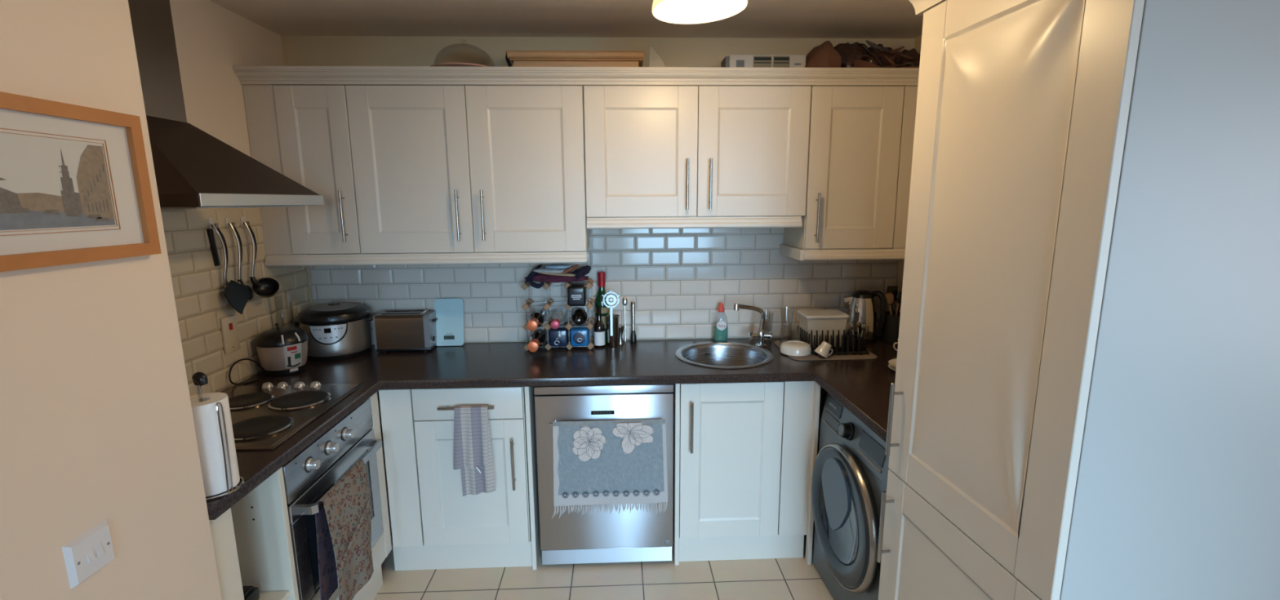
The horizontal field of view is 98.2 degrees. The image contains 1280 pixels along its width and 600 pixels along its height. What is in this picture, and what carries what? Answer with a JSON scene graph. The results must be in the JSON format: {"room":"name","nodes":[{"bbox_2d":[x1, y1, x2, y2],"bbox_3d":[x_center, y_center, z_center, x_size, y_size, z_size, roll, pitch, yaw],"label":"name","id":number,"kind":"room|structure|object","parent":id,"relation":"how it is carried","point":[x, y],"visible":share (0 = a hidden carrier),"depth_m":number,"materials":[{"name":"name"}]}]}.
{"room":"kitchen","nodes":[
{"label":"kitchen","id":0,"kind":"room"},
{"bbox_2d":[0,0,221,599],"bbox_3d":[-1.323,0.549,-0.589,0.695,2.420,3.810,-1,10,-2],"label":"wall","id":1,"kind":"structure","parent":0,"point":[97,424],"depth_m":1.06,"materials":[{"name":"paint"}]},
{"bbox_2d":[0,91,161,271],"bbox_3d":[-1.033,-0.190,0.893,0.022,0.284,0.566,-1,10,-2],"label":"framed picture","id":2,"kind":"object","parent":1,"relation":"attached to","point":[75,187],"visible":1,"depth_m":1.01,"materials":[{"name":"orange wood"}]},
{"bbox_2d":[0,133,115,230],"bbox_3d":[-1.033,-0.190,0.893,0.001,0.154,0.396,-1,10,-2],"label":"print","id":3,"kind":"object","parent":2,"relation":"attached to","point":[48,181],"depth_m":0.99,"materials":[{"name":"paper"}]},
{"bbox_2d":[62,519,115,589],"bbox_3d":[-1.034,0.478,1.048,0.014,0.086,0.087,-1,10,-2],"label":"light switch","id":4,"kind":"object","parent":1,"relation":"attached to","point":[84,555],"visible":1,"depth_m":1.04,"materials":[{"name":"white plastic"}]},
{"bbox_2d":[169,0,311,392],"bbox_3d":[-1.721,0.079,2.056,0.120,2.420,1.590,-1,10,-2],"label":"wall","id":5,"kind":"structure","parent":0,"point":[211,38],"depth_m":2.21,"materials":[{"name":"paint"}]},
{"bbox_2d":[208,217,214,228],"bbox_3d":[-1.649,-0.295,2.142,0.019,0.040,0.020,-1,10,-2],"label":"wall hook","id":6,"kind":"object","parent":5,"relation":"attached to","point":[210,220],"visible":1,"depth_m":2.14,"materials":[{"name":"white plastic"}]},
{"bbox_2d":[212,222,252,314],"bbox_3d":[-1.616,-0.124,2.212,0.038,0.366,0.128,3,11,20],"label":"slotted spatula","id":7,"kind":"object","parent":6,"relation":"hanging from","point":[235,293],"visible":1,"depth_m":2.20,"materials":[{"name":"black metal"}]},
{"bbox_2d":[206,228,220,266],"bbox_3d":[-1.654,-0.203,2.152,0.014,0.146,0.034,-1,10,-2],"label":"sheath","id":8,"kind":"object","parent":5,"relation":"attached to","point":[210,231],"visible":1,"depth_m":2.15,"materials":[{"name":"black plastic"}]},
{"bbox_2d":[128,0,324,208],"bbox_3d":[-1.409,-0.680,1.679,0.491,0.792,0.618,-1,10,-2],"label":"extractor hood","id":9,"kind":"object","parent":5,"relation":"attached to","point":[193,168],"visible":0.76,"depth_m":1.68,"materials":[{"name":"metal"}]},
{"bbox_2d":[225,217,230,227],"bbox_3d":[-1.653,-0.312,2.235,0.019,0.040,0.020,-1,10,-2],"label":"wall hook","id":10,"kind":"object","parent":5,"relation":"attached to","point":[227,220],"visible":1,"depth_m":2.23,"materials":[{"name":"white plastic"}]},
{"bbox_2d":[229,222,253,300],"bbox_3d":[-1.632,-0.157,2.277,0.030,0.324,0.062,3,11,19],"label":"serving spoon","id":11,"kind":"object","parent":10,"relation":"hanging from","point":[232,224],"visible":0.9,"depth_m":2.26,"materials":[{"name":"silver metal"}]},
{"bbox_2d":[219,314,240,354],"bbox_3d":[-1.651,0.137,2.239,0.013,0.144,0.086,-1,10,-2],"label":"switch","id":12,"kind":"object","parent":5,"relation":"attached to","point":[228,325],"visible":1,"depth_m":2.23,"materials":[{"name":"beige plastic"}]},
{"bbox_2d":[160,207,311,395],"bbox_3d":[-1.655,0.024,2.044,0.006,0.711,1.576,-1,10,-2],"label":"backsplash","id":13,"kind":"structure","parent":5,"relation":"attached to","point":[198,288],"depth_m":2.18,"materials":[{"name":"beige tile"}]},
{"bbox_2d":[240,217,246,226],"bbox_3d":[-1.657,-0.328,2.325,0.019,0.040,0.020,-1,10,-2],"label":"wall hook","id":14,"kind":"object","parent":5,"relation":"attached to","point":[242,222],"visible":1,"depth_m":2.32,"materials":[{"name":"white plastic"}]},
{"bbox_2d":[244,221,279,297],"bbox_3d":[-1.604,-0.171,2.353,0.082,0.324,0.096,8,13,39],"label":"ladle","id":15,"kind":"object","parent":14,"relation":"hanging from","point":[264,287],"visible":1,"depth_m":2.36,"materials":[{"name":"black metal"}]},
{"bbox_2d":[208,0,923,38],"bbox_3d":[0.613,-0.854,0.025,5.600,0.100,5.750,-1,10,-2],"label":"ceiling","id":16,"kind":"structure","parent":0,"point":[760,19],"depth_m":2.42,"materials":[{"name":"paint"}]},
{"bbox_2d":[652,0,747,23],"bbox_3d":[0.171,-0.957,1.589,0.276,0.243,0.276,2,10,14],"label":"pendant lamp","id":17,"kind":"object","parent":16,"relation":"hanging from","point":[676,11],"visible":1,"depth_m":1.71,"materials":[{"name":"white glass"}]},
{"bbox_2d":[280,35,914,503],"bbox_3d":[-0.143,-0.093,2.960,3.500,2.420,0.120,-1,10,-2],"label":"wall","id":18,"kind":"structure","parent":0,"point":[297,51],"depth_m":2.68,"materials":[{"name":"beige paint"}]},
{"bbox_2d":[242,84,361,254],"bbox_3d":[-1.475,-0.583,2.556,0.426,0.721,0.364,-1,10,-2],"label":"upper cabinet","id":19,"kind":"object","parent":18,"relation":"attached to","point":[300,132],"visible":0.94,"depth_m":2.41,"materials":[{"name":"white wood"}]},
{"bbox_2d":[345,84,590,253],"bbox_3d":[-0.756,-0.593,2.584,1.010,0.721,0.364,-1,10,-2],"label":"upper cabinet","id":20,"kind":"object","parent":18,"relation":"attached to","point":[437,169],"visible":1,"depth_m":2.44,"materials":[{"name":"white wood"}]},
{"bbox_2d":[264,251,586,266],"bbox_3d":[-0.956,-0.185,2.506,1.426,0.050,0.030,-1,10,-2],"label":"pelmet","id":21,"kind":"object","parent":20,"relation":"attached to","point":[483,258],"visible":1,"depth_m":2.50,"materials":[{"name":"white wood"}]},
{"bbox_2d":[431,62,489,66],"bbox_3d":[-0.793,-0.993,2.518,0.306,0.090,0.306,-1,10,-2],"label":"cake stand","id":22,"kind":"object","parent":20,"relation":"on","point":[451,64],"visible":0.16,"depth_m":2.38,"materials":[{"name":"white ceramic"}]},
{"bbox_2d":[505,50,644,87],"bbox_3d":[-0.290,-1.033,2.537,0.612,0.155,0.243,-1,10,-2],"label":"wooden tray","id":23,"kind":"object","parent":20,"relation":"on","point":[518,58],"visible":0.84,"depth_m":2.42,"materials":[{"name":"brown wood"}]},
{"bbox_2d":[306,216,898,343],"bbox_3d":[-0.157,-0.136,2.884,3.053,0.711,0.006,-1,10,-2],"label":"backsplash","id":24,"kind":"structure","parent":18,"relation":"attached to","point":[677,280],"depth_m":2.90,"materials":[{"name":"grey tile"}]},
{"bbox_2d":[583,85,811,217],"bbox_3d":[0.251,-0.682,2.611,1.003,0.568,0.364,-1,10,-2],"label":"upper cabinet","id":25,"kind":"object","parent":18,"relation":"attached to","point":[651,151],"visible":1,"depth_m":2.47,"materials":[{"name":"white wood"}]},
{"bbox_2d":[232,66,919,86],"bbox_3d":[-0.155,-0.962,2.387,3.062,0.064,0.062,-1,10,-2],"label":"crown molding","id":26,"kind":"structure","parent":25,"relation":"on","point":[247,75],"depth_m":2.37,"materials":[{"name":"white wood"}]},
{"bbox_2d":[586,216,802,229],"bbox_3d":[0.250,-0.352,2.527,0.981,0.050,0.030,-1,10,-2],"label":"pelmet","id":27,"kind":"object","parent":25,"relation":"attached to","point":[735,221],"visible":1,"depth_m":2.52,"materials":[{"name":"white wood"}]},
{"bbox_2d":[720,54,805,67],"bbox_3d":[0.565,-1.040,2.566,0.365,0.148,0.121,-1,10,-2],"label":"box","id":28,"kind":"object","parent":25,"relation":"on","point":[732,60],"visible":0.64,"depth_m":2.50,"materials":[{"name":"white cardboard"}]},
{"bbox_2d":[779,244,905,260],"bbox_3d":[1.054,-0.240,2.738,0.638,0.050,0.340,-1,10,-2],"label":"pelmet","id":29,"kind":"object","parent":18,"relation":"attached to","point":[798,254],"visible":0.83,"depth_m":2.58,"materials":[{"name":"white wood"}]},
{"bbox_2d":[783,85,918,248],"bbox_3d":[1.063,-0.618,2.656,0.617,0.721,0.364,-1,10,-2],"label":"upper cabinet","id":30,"kind":"object","parent":18,"relation":"attached to","point":[860,148],"visible":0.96,"depth_m":2.51,"materials":[{"name":"beige wood"}]},
{"bbox_2d":[804,40,920,67],"bbox_3d":[1.052,-1.084,2.579,0.618,0.224,0.240,-1,10,-2],"label":"plastic bag","id":31,"kind":"object","parent":30,"relation":"on","point":[856,55],"visible":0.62,"depth_m":2.51,"materials":[{"name":"plastic"}]},
{"bbox_2d":[373,503,834,599],"bbox_3d":[0.561,1.338,2.091,5.600,0.100,2.450,-1,10,-2],"label":"floor","id":32,"kind":"structure","parent":0,"point":[792,578],"depth_m":2.42,"materials":[{"name":"beige tile"}]},
{"bbox_2d":[208,466,299,599],"bbox_3d":[-1.338,0.887,1.570,0.540,0.745,0.311,-1,10,-2],"label":"open unit","id":33,"kind":"object","parent":32,"relation":"on","point":[251,540],"visible":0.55,"depth_m":1.68,"materials":[{"name":"white wood"}]},
{"bbox_2d":[242,586,259,599],"bbox_3d":[-1.189,0.887,1.643,0.080,0.049,0.070,-1,10,-2],"label":"box","id":34,"kind":"object","parent":33,"relation":"on","point":[250,593],"visible":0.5,"depth_m":1.65,"materials":[{"name":"black plastic"}]},
{"bbox_2d":[258,590,289,599],"bbox_3d":[-1.333,0.935,1.577,0.508,0.018,0.271,-1,10,-2],"label":"shelf","id":35,"kind":"object","parent":33,"relation":"attached to","point":[264,594],"depth_m":1.70,"materials":[{"name":"white wood"}]},
{"bbox_2d":[282,398,385,599],"bbox_3d":[-1.330,0.814,2.029,0.594,0.728,0.603,-1,10,-2],"label":"oven","id":36,"kind":"object","parent":32,"relation":"on","point":[311,473],"depth_m":1.89,"materials":[{"name":"metal"}]},
{"bbox_2d":[315,459,373,599],"bbox_3d":[-1.018,0.835,1.935,0.058,0.441,0.321,-1,10,-2],"label":"oven towel","id":37,"kind":"object","parent":36,"relation":"hanging from","point":[344,523],"visible":1,"depth_m":1.90,"materials":[{"name":"fabric"}]},
{"bbox_2d":[358,565,382,599],"bbox_3d":[-1.110,1.260,1.959,0.016,0.122,0.915,-1,10,-2],"label":"plinth","id":38,"kind":"object","parent":32,"relation":"on","point":[375,584],"visible":0.57,"depth_m":2.33,"materials":[{"name":"white wood"}]},
{"bbox_2d":[392,386,532,570],"bbox_3d":[-0.811,0.749,2.687,0.620,0.868,0.620,-1,10,-2],"label":"base cabinet","id":39,"kind":"object","parent":32,"relation":"on","point":[501,516],"depth_m":2.44,"materials":[{"name":"white wood"}]},
{"bbox_2d":[368,389,423,557],"bbox_3d":[-1.043,0.742,2.378,0.152,0.743,0.080,-1,10,-2],"label":"corner infill","id":40,"kind":"object","parent":39,"relation":"attached to","point":[396,405],"depth_m":2.39,"materials":[{"name":"white wood"}]},
{"bbox_2d":[453,404,495,496],"bbox_3d":[-0.706,0.642,2.347,0.170,0.400,0.033,-1,10,-2],"label":"towel","id":41,"kind":"object","parent":39,"relation":"hanging from","point":[473,451],"visible":1,"depth_m":2.34,"materials":[{"name":"grey fabric"}]},
{"bbox_2d":[205,336,897,519],"bbox_3d":[-0.124,0.372,2.172,3.051,0.038,1.574,-1,10,-2],"label":"countertop","id":42,"kind":"structure","parent":39,"relation":"on","point":[863,386],"depth_m":2.38,"materials":[{"name":"laminate"}]},
{"bbox_2d":[191,371,244,500],"bbox_3d":[-1.105,0.334,1.410,0.130,0.316,0.130,-1,10,-2],"label":"paper towel holder","id":43,"kind":"object","parent":42,"relation":"on","point":[199,379],"visible":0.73,"depth_m":1.39,"materials":[{"name":"silver metal"}]},
{"bbox_2d":[190,392,239,497],"bbox_3d":[-1.105,0.367,1.416,0.111,0.236,0.111,-1,10,-2],"label":"paper towel roll","id":44,"kind":"object","parent":43,"relation":"on","point":[204,412],"visible":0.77,"depth_m":1.39,"materials":[{"name":"white paper"}]},
{"bbox_2d":[228,358,266,384],"bbox_3d":[-1.620,0.291,2.291,0.044,0.099,0.169,4,11,22],"label":"power cable","id":45,"kind":"object","parent":42,"relation":"on","point":[237,361],"visible":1,"depth_m":2.28,"materials":[{"name":"black plastic"}]},
{"bbox_2d":[254,323,308,376],"bbox_3d":[-1.556,0.206,2.418,0.198,0.221,0.198,6,12,31],"label":"rice cooker","id":46,"kind":"object","parent":42,"relation":"on","point":[282,351],"visible":1,"depth_m":2.36,"materials":[{"name":"silver plastic"}]},
{"bbox_2d":[287,356,291,366],"bbox_3d":[-1.494,0.261,2.363,0.011,0.043,0.013,6,12,31],"label":"print","id":47,"kind":"object","parent":46,"relation":"on","point":[288,357],"depth_m":2.36},
{"bbox_2d":[287,346,297,351],"bbox_3d":[-1.481,0.206,2.360,0.007,0.016,0.037,7,13,36],"label":"print","id":48,"kind":"object","parent":46,"relation":"on","point":[289,348],"depth_m":2.36},
{"bbox_2d":[294,352,300,359],"bbox_3d":[-1.474,0.241,2.387,0.007,0.022,0.026,4,11,23],"label":"print","id":49,"kind":"object","parent":46,"relation":"on","point":[297,355],"depth_m":2.38},
{"bbox_2d":[268,288,294,326],"bbox_3d":[-1.631,0.123,2.540,0.094,0.342,0.094,-1,10,-2],"label":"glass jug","id":50,"kind":"object","parent":42,"relation":"on","point":[281,288],"visible":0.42,"depth_m":2.54,"materials":[{"name":"clear glass"}]},
{"bbox_2d":[221,381,363,450],"bbox_3d":[-1.367,0.386,1.948,0.514,0.028,0.606,-1,10,-2],"label":"cooktop","id":51,"kind":"object","parent":42,"relation":"in","point":[264,416],"visible":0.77,"depth_m":1.97,"materials":[{"name":"metal"}]},
{"bbox_2d":[293,302,373,361],"bbox_3d":[-1.483,0.140,2.706,0.314,0.249,0.314,6,12,34],"label":"rice cooker","id":52,"kind":"object","parent":42,"relation":"on","point":[335,331],"visible":0.97,"depth_m":2.59,"materials":[{"name":"silver metal"}]},
{"bbox_2d":[373,309,437,352],"bbox_3d":[-1.164,0.153,2.791,0.284,0.190,0.150,-1,10,-4],"label":"toaster","id":53,"kind":"object","parent":42,"relation":"on","point":[393,330],"visible":1,"depth_m":2.72,"materials":[{"name":"silver metal"}]},
{"bbox_2d":[434,297,464,346],"bbox_3d":[-0.979,0.112,2.852,0.147,0.241,0.059,-1,10,-2],"label":"kitchen scale","id":54,"kind":"object","parent":42,"relation":"on","point":[450,324],"visible":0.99,"depth_m":2.84,"materials":[{"name":"blue glass"}]},
{"bbox_2d":[520,278,595,351],"bbox_3d":[-0.406,0.069,2.800,0.347,0.338,0.160,-1,10,-2],"label":"wine rack","id":55,"kind":"object","parent":42,"relation":"on","point":[589,305],"visible":0.75,"depth_m":2.74,"materials":[{"name":"brown wood"}]},
{"bbox_2d":[527,324,547,351],"bbox_3d":[-0.507,0.192,2.743,0.075,0.075,0.317,-1,10,-2],"label":"wine bottle","id":56,"kind":"object","parent":55,"relation":"in","point":[538,337],"visible":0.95,"depth_m":2.69,"materials":[{"name":"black glass"}]},
{"bbox_2d":[526,305,548,330],"bbox_3d":[-0.507,0.092,2.725,0.075,0.075,0.317,-1,10,-2],"label":"wine bottle","id":57,"kind":"object","parent":55,"relation":"in","point":[536,318],"visible":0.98,"depth_m":2.67,"materials":[{"name":"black glass"}]},
{"bbox_2d":[524,263,591,288],"bbox_3d":[-0.406,-0.124,2.747,0.335,0.108,0.186,-1,10,-2],"label":"cloth bundle","id":58,"kind":"object","parent":55,"relation":"on","point":[580,273],"visible":0.91,"depth_m":2.69,"materials":[{"name":"fabric"}]},
{"bbox_2d":[538,272,575,276],"bbox_3d":[-0.405,-0.129,2.698,0.199,0.029,0.074,-1,10,-2],"label":"packet","id":59,"kind":"object","parent":58,"relation":"on","point":[568,274],"visible":0.73,"depth_m":2.67,"materials":[{"name":"beige plastic"}]},
{"bbox_2d":[533,267,564,272],"bbox_3d":[-0.440,-0.143,2.696,0.163,0.026,0.076,-1,10,-2],"label":"packet","id":60,"kind":"object","parent":59,"relation":"on","point":[541,269],"visible":0.88,"depth_m":2.67,"materials":[{"name":"white plastic"}]},
{"bbox_2d":[544,263,572,268],"bbox_3d":[-0.394,-0.165,2.720,0.150,0.023,0.095,-1,10,-2],"label":"packet","id":61,"kind":"object","parent":60,"relation":"on","point":[555,265],"visible":0.95,"depth_m":2.69,"materials":[{"name":"blue plastic"}]},
{"bbox_2d":[561,264,578,273],"bbox_3d":[-0.344,-0.149,2.704,0.097,0.049,0.063,-1,10,-2],"label":"packet","id":62,"kind":"object","parent":60,"relation":"on","point":[570,268],"visible":0.91,"depth_m":2.68,"materials":[{"name":"orange plastic"}]},
{"bbox_2d":[549,324,568,346],"bbox_3d":[-0.405,0.177,2.788,0.088,0.086,0.143,-1,10,-2],"label":"tin box","id":63,"kind":"object","parent":55,"relation":"in","point":[559,336],"visible":0.91,"depth_m":2.72,"materials":[{"name":"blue metal"}]},
{"bbox_2d":[550,306,568,328],"bbox_3d":[-0.404,0.091,2.737,0.072,0.072,0.302,-1,10,-2],"label":"wine bottle","id":64,"kind":"object","parent":55,"relation":"in","point":[555,323],"visible":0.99,"depth_m":2.63,"materials":[{"name":"clear glass"}]},
{"bbox_2d":[567,282,586,306],"bbox_3d":[-0.310,-0.028,2.747,0.086,0.098,0.148,-1,10,-2],"label":"pack","id":65,"kind":"object","parent":55,"relation":"in","point":[577,291],"visible":0.97,"depth_m":2.68,"materials":[{"name":"black plastic"}]},
{"bbox_2d":[570,324,589,346],"bbox_3d":[-0.301,0.176,2.791,0.088,0.086,0.145,-1,10,-2],"label":"tin box","id":66,"kind":"object","parent":55,"relation":"in","point":[580,335],"visible":0.94,"depth_m":2.73,"materials":[{"name":"blue metal"}]},
{"bbox_2d":[571,306,588,324],"bbox_3d":[-0.301,0.082,2.771,0.076,0.076,0.240,-1,10,-2],"label":"wine bottle","id":67,"kind":"object","parent":55,"relation":"in","point":[580,315],"visible":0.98,"depth_m":2.73,"materials":[{"name":"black glass"}]},
{"bbox_2d":[594,306,604,347],"bbox_3d":[-0.205,0.136,2.803,0.056,0.205,0.056,-1,10,-2],"label":"bottle","id":68,"kind":"object","parent":42,"relation":"on","point":[599,327],"visible":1,"depth_m":2.79,"materials":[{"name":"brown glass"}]},
{"bbox_2d":[595,271,609,344],"bbox_3d":[-0.195,0.040,2.860,0.076,0.374,0.076,-1,10,-2],"label":"wine bottle","id":69,"kind":"object","parent":42,"relation":"on","point":[601,275],"visible":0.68,"depth_m":2.83,"materials":[{"name":"green glass"}]},
{"bbox_2d":[605,314,619,347],"bbox_3d":[-0.139,0.157,2.817,0.071,0.158,0.071,-1,10,-2],"label":"cocktail shaker","id":70,"kind":"object","parent":42,"relation":"on","point":[612,341],"visible":0.96,"depth_m":2.80,"materials":[{"name":"metal"}]},
{"bbox_2d":[601,289,620,336],"bbox_3d":[-0.143,0.064,2.764,0.092,0.229,0.035,-1,10,-1],"label":"strainer","id":71,"kind":"object","parent":70,"relation":"in","point":[611,295],"visible":1,"depth_m":2.76,"materials":[{"name":"silver metal"}]},
{"bbox_2d":[618,325,624,344],"bbox_3d":[-0.102,0.182,2.874,0.045,0.088,0.045,-1,10,-2],"label":"jigger","id":72,"kind":"object","parent":42,"relation":"on","point":[620,327],"visible":0.77,"depth_m":2.87,"materials":[{"name":"silver metal"}]},
{"bbox_2d":[622,297,627,342],"bbox_3d":[-0.074,0.101,2.910,0.025,0.233,0.037,-5,11,-23],"label":"spoon","id":73,"kind":"object","parent":42,"relation":"on","point":[624,301],"visible":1,"depth_m":2.90,"materials":[{"name":"silver metal"}]},
{"bbox_2d":[622,297,627,306],"bbox_3d":[-0.079,0.008,2.904,0.027,0.048,0.011,-1,2,-2],"label":"bowl","id":74,"kind":"object","parent":73,"relation":"on","point":[624,301],"depth_m":2.90,"materials":[{"name":"silver metal"}]},
{"bbox_2d":[630,301,636,342],"bbox_3d":[-0.034,0.115,2.894,0.032,0.214,0.044,2,10,12],"label":"muddler","id":75,"kind":"object","parent":42,"relation":"on","point":[633,338],"visible":1,"depth_m":2.89,"materials":[{"name":"silver metal"}]},
{"bbox_2d":[713,302,728,341],"bbox_3d":[0.423,0.115,2.897,0.077,0.205,0.051,-1,10,-2],"label":"dish soap bottle","id":76,"kind":"object","parent":42,"relation":"on","point":[720,330],"visible":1,"depth_m":2.89,"materials":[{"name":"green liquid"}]},
{"bbox_2d":[675,341,773,368],"bbox_3d":[0.403,0.341,2.674,0.464,0.175,0.464,-1,10,-2],"label":"sink","id":77,"kind":"object","parent":42,"relation":"in","point":[715,354],"visible":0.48,"depth_m":2.83,"materials":[{"name":"metal"}]},
{"bbox_2d":[733,303,773,346],"bbox_3d":[0.556,0.121,2.768,0.243,0.237,0.086,-4,11,-21],"label":"tap","id":78,"kind":"object","parent":42,"relation":"on","point":[760,335],"visible":1,"depth_m":2.79,"materials":[{"name":"silver metal"}]},
{"bbox_2d":[774,340,876,360],"bbox_3d":[0.902,0.243,2.731,0.410,0.005,0.355,-1,10,-2],"label":"drying mat","id":79,"kind":"object","parent":42,"relation":"on","point":[811,357],"visible":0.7,"depth_m":2.59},
{"bbox_2d":[780,340,811,356],"bbox_3d":[0.750,0.230,2.669,0.146,0.046,0.146,-1,10,-2],"label":"serving bowl","id":80,"kind":"object","parent":79,"relation":"on","point":[791,348],"visible":1,"depth_m":2.62,"materials":[{"name":"white ceramic"}]},
{"bbox_2d":[813,341,833,358],"bbox_3d":[0.847,0.230,2.576,0.073,0.081,0.074,9,14,43],"label":"espresso cup","id":81,"kind":"object","parent":79,"relation":"on","point":[824,348],"visible":1,"depth_m":2.55,"materials":[{"name":"white ceramic"}]},
{"bbox_2d":[796,325,869,355],"bbox_3d":[0.942,0.188,2.725,0.276,0.104,0.252,-1,10,-2],"label":"dish rack","id":82,"kind":"object","parent":79,"relation":"on","point":[853,345],"visible":0.82,"depth_m":2.63,"materials":[{"name":"black plastic"}]},
{"bbox_2d":[796,309,848,346],"bbox_3d":[0.904,0.142,2.759,0.212,0.160,0.152,-1,10,-2],"label":"food container","id":83,"kind":"object","parent":82,"relation":"in","point":[824,320],"visible":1,"depth_m":2.70,"materials":[{"name":"white plastic"}]},
{"bbox_2d":[810,338,869,355],"bbox_3d":[0.943,0.231,2.733,0.275,0.017,0.252,-1,10,-2],"label":"tray","id":84,"kind":"object","parent":82,"relation":"on","point":[838,350],"depth_m":2.62,"materials":[{"name":"black plastic"}]},
{"bbox_2d":[850,323,853,334],"bbox_3d":[1.023,0.173,2.663,0.026,0.122,0.011,7,12,35],"label":"teaspoon","id":85,"kind":"object","parent":82,"relation":"in","point":[852,324],"visible":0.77,"depth_m":2.66,"materials":[{"name":"silver metal"}]},
{"bbox_2d":[848,334,866,351],"bbox_3d":[1.044,0.208,2.661,0.050,0.062,0.078,-1,10,-2],"label":"basket","id":86,"kind":"object","parent":82,"relation":"on","point":[859,344],"depth_m":2.62,"materials":[{"name":"black plastic"}]},
{"bbox_2d":[857,321,860,338],"bbox_3d":[1.047,0.168,2.661,0.016,0.132,0.018,-1,10,-2],"label":"teaspoon","id":87,"kind":"object","parent":82,"relation":"in","point":[858,322],"visible":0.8,"depth_m":2.66,"materials":[{"name":"silver metal"}]},
{"bbox_2d":[860,324,864,338],"bbox_3d":[1.063,0.175,2.665,0.028,0.118,0.010,-8,13,-36],"label":"teaspoon","id":88,"kind":"object","parent":82,"relation":"in","point":[863,325],"visible":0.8,"depth_m":2.66,"materials":[{"name":"silver metal"}]},
{"bbox_2d":[844,289,886,344],"bbox_3d":[1.153,0.082,2.872,0.158,0.271,0.170,-4,11,-20],"label":"kettle","id":89,"kind":"object","parent":42,"relation":"on","point":[861,304],"visible":0.88,"depth_m":2.83,"materials":[{"name":"silver metal"}]},
{"bbox_2d":[881,311,900,344],"bbox_3d":[1.312,0.143,2.865,0.116,0.150,0.116,-1,10,-2],"label":"pot","id":90,"kind":"object","parent":42,"relation":"on","point":[890,332],"visible":0.48,"depth_m":2.82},
{"bbox_2d":[884,292,893,315],"bbox_3d":[1.280,0.085,2.844,0.074,0.253,0.020,-2,10,-10],"label":"wooden spoon","id":91,"kind":"object","parent":90,"relation":"in","point":[889,296],"visible":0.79,"depth_m":2.82,"materials":[{"name":"brown wood"}]},
{"bbox_2d":[886,285,897,315],"bbox_3d":[1.292,0.068,2.857,0.056,0.281,0.018,1,10,5],"label":"slotted turner","id":92,"kind":"object","parent":90,"relation":"in","point":[894,290],"visible":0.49,"depth_m":2.84,"materials":[{"name":"black plastic"}]},
{"bbox_2d":[893,293,898,315],"bbox_3d":[1.331,0.085,2.870,0.057,0.244,0.024,-4,11,-21],"label":"whisk","id":93,"kind":"object","parent":90,"relation":"in","point":[896,303],"visible":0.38,"depth_m":2.86,"materials":[{"name":"brown wood"}]},
{"bbox_2d":[896,291,902,315],"bbox_3d":[1.328,0.084,2.839,0.052,0.257,0.026,3,11,20],"label":"serving spoon","id":94,"kind":"object","parent":90,"relation":"in","point":[899,296],"visible":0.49,"depth_m":2.82,"materials":[{"name":"black plastic"}]},
{"bbox_2d":[888,364,896,371],"bbox_3d":[1.161,0.299,2.368,0.188,0.018,0.188,-1,10,-2],"label":"plate","id":95,"kind":"object","parent":42,"relation":"on","point":[891,366],"visible":0.12,"depth_m":2.39,"materials":[{"name":"white ceramic"}]},
{"bbox_2d":[888,358,897,367],"bbox_3d":[1.161,0.283,2.365,0.188,0.018,0.188,-1,10,-2],"label":"plate","id":96,"kind":"object","parent":95,"relation":"on","point":[893,362],"visible":0.14,"depth_m":2.41,"materials":[{"name":"white ceramic"}]},
{"bbox_2d":[524,386,541,569],"bbox_3d":[-0.491,0.740,2.716,0.019,0.870,0.584,-1,10,-2],"label":"end panel","id":97,"kind":"object","parent":32,"relation":"on","point":[529,391],"visible":0.28,"depth_m":2.46,"materials":[{"name":"white wood"}]},
{"bbox_2d":[533,383,673,564],"bbox_3d":[-0.161,0.737,2.695,0.596,0.844,0.612,-1,10,-2],"label":"dishwasher","id":98,"kind":"object","parent":32,"relation":"on","point":[639,535],"visible":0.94,"depth_m":2.46,"materials":[{"name":"metal"}]},
{"bbox_2d":[551,419,667,518],"bbox_3d":[-0.132,0.728,2.379,0.506,0.438,0.022,-1,10,-2],"label":"towel","id":99,"kind":"object","parent":98,"relation":"hanging from","point":[598,462],"visible":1,"depth_m":2.37,"materials":[{"name":"grey fabric"}]},
{"bbox_2d":[672,383,679,565],"bbox_3d":[0.153,0.732,2.741,0.019,0.870,0.584,-1,10,-2],"label":"end panel","id":100,"kind":"object","parent":32,"relation":"on","point":[676,392],"visible":0.28,"depth_m":2.46,"materials":[{"name":"white wood"}]},
{"bbox_2d":[679,382,804,561],"bbox_3d":[0.455,0.735,2.737,0.581,0.862,0.619,-1,10,-2],"label":"base cabinet","id":101,"kind":"object","parent":32,"relation":"on","point":[731,433],"depth_m":2.47,"materials":[{"name":"white wood"}]},
{"bbox_2d":[777,381,814,535],"bbox_3d":[0.703,0.712,2.477,0.146,0.734,0.018,-1,10,-2],"label":"corner infill","id":102,"kind":"object","parent":101,"relation":"attached to","point":[798,396],"visible":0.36,"depth_m":2.47,"materials":[{"name":"white wood"}]},
{"bbox_2d":[805,381,820,564],"bbox_3d":[0.768,0.778,2.466,0.018,0.868,0.031,-1,10,-2],"label":"strip","id":103,"kind":"object","parent":32,"relation":"on","point":[816,387],"visible":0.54,"depth_m":2.45,"materials":[{"name":"white wood"}]},
{"bbox_2d":[811,392,889,599],"bbox_3d":[1.060,0.836,2.171,0.635,0.853,0.598,-1,10,-4],"label":"washing machine","id":104,"kind":"object","parent":32,"relation":"on","point":[850,474],"visible":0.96,"depth_m":2.08,"materials":[{"name":"metal"}]},
{"bbox_2d":[876,0,1279,599],"bbox_3d":[1.070,0.289,1.401,0.625,2.200,0.675,-1,10,-6],"label":"tall cabinet","id":105,"kind":"object","parent":32,"relation":"on","point":[1084,402],"visible":1,"depth_m":1.11,"materials":[{"name":"white wood"}]},
{"bbox_2d":[894,35,921,311],"bbox_3d":[1.467,0.063,2.029,0.120,2.420,1.900,-1,10,-2],"label":"wall","id":106,"kind":"structure","parent":0,"point":[917,41],"depth_m":2.91,"materials":[{"name":"beige paint"}]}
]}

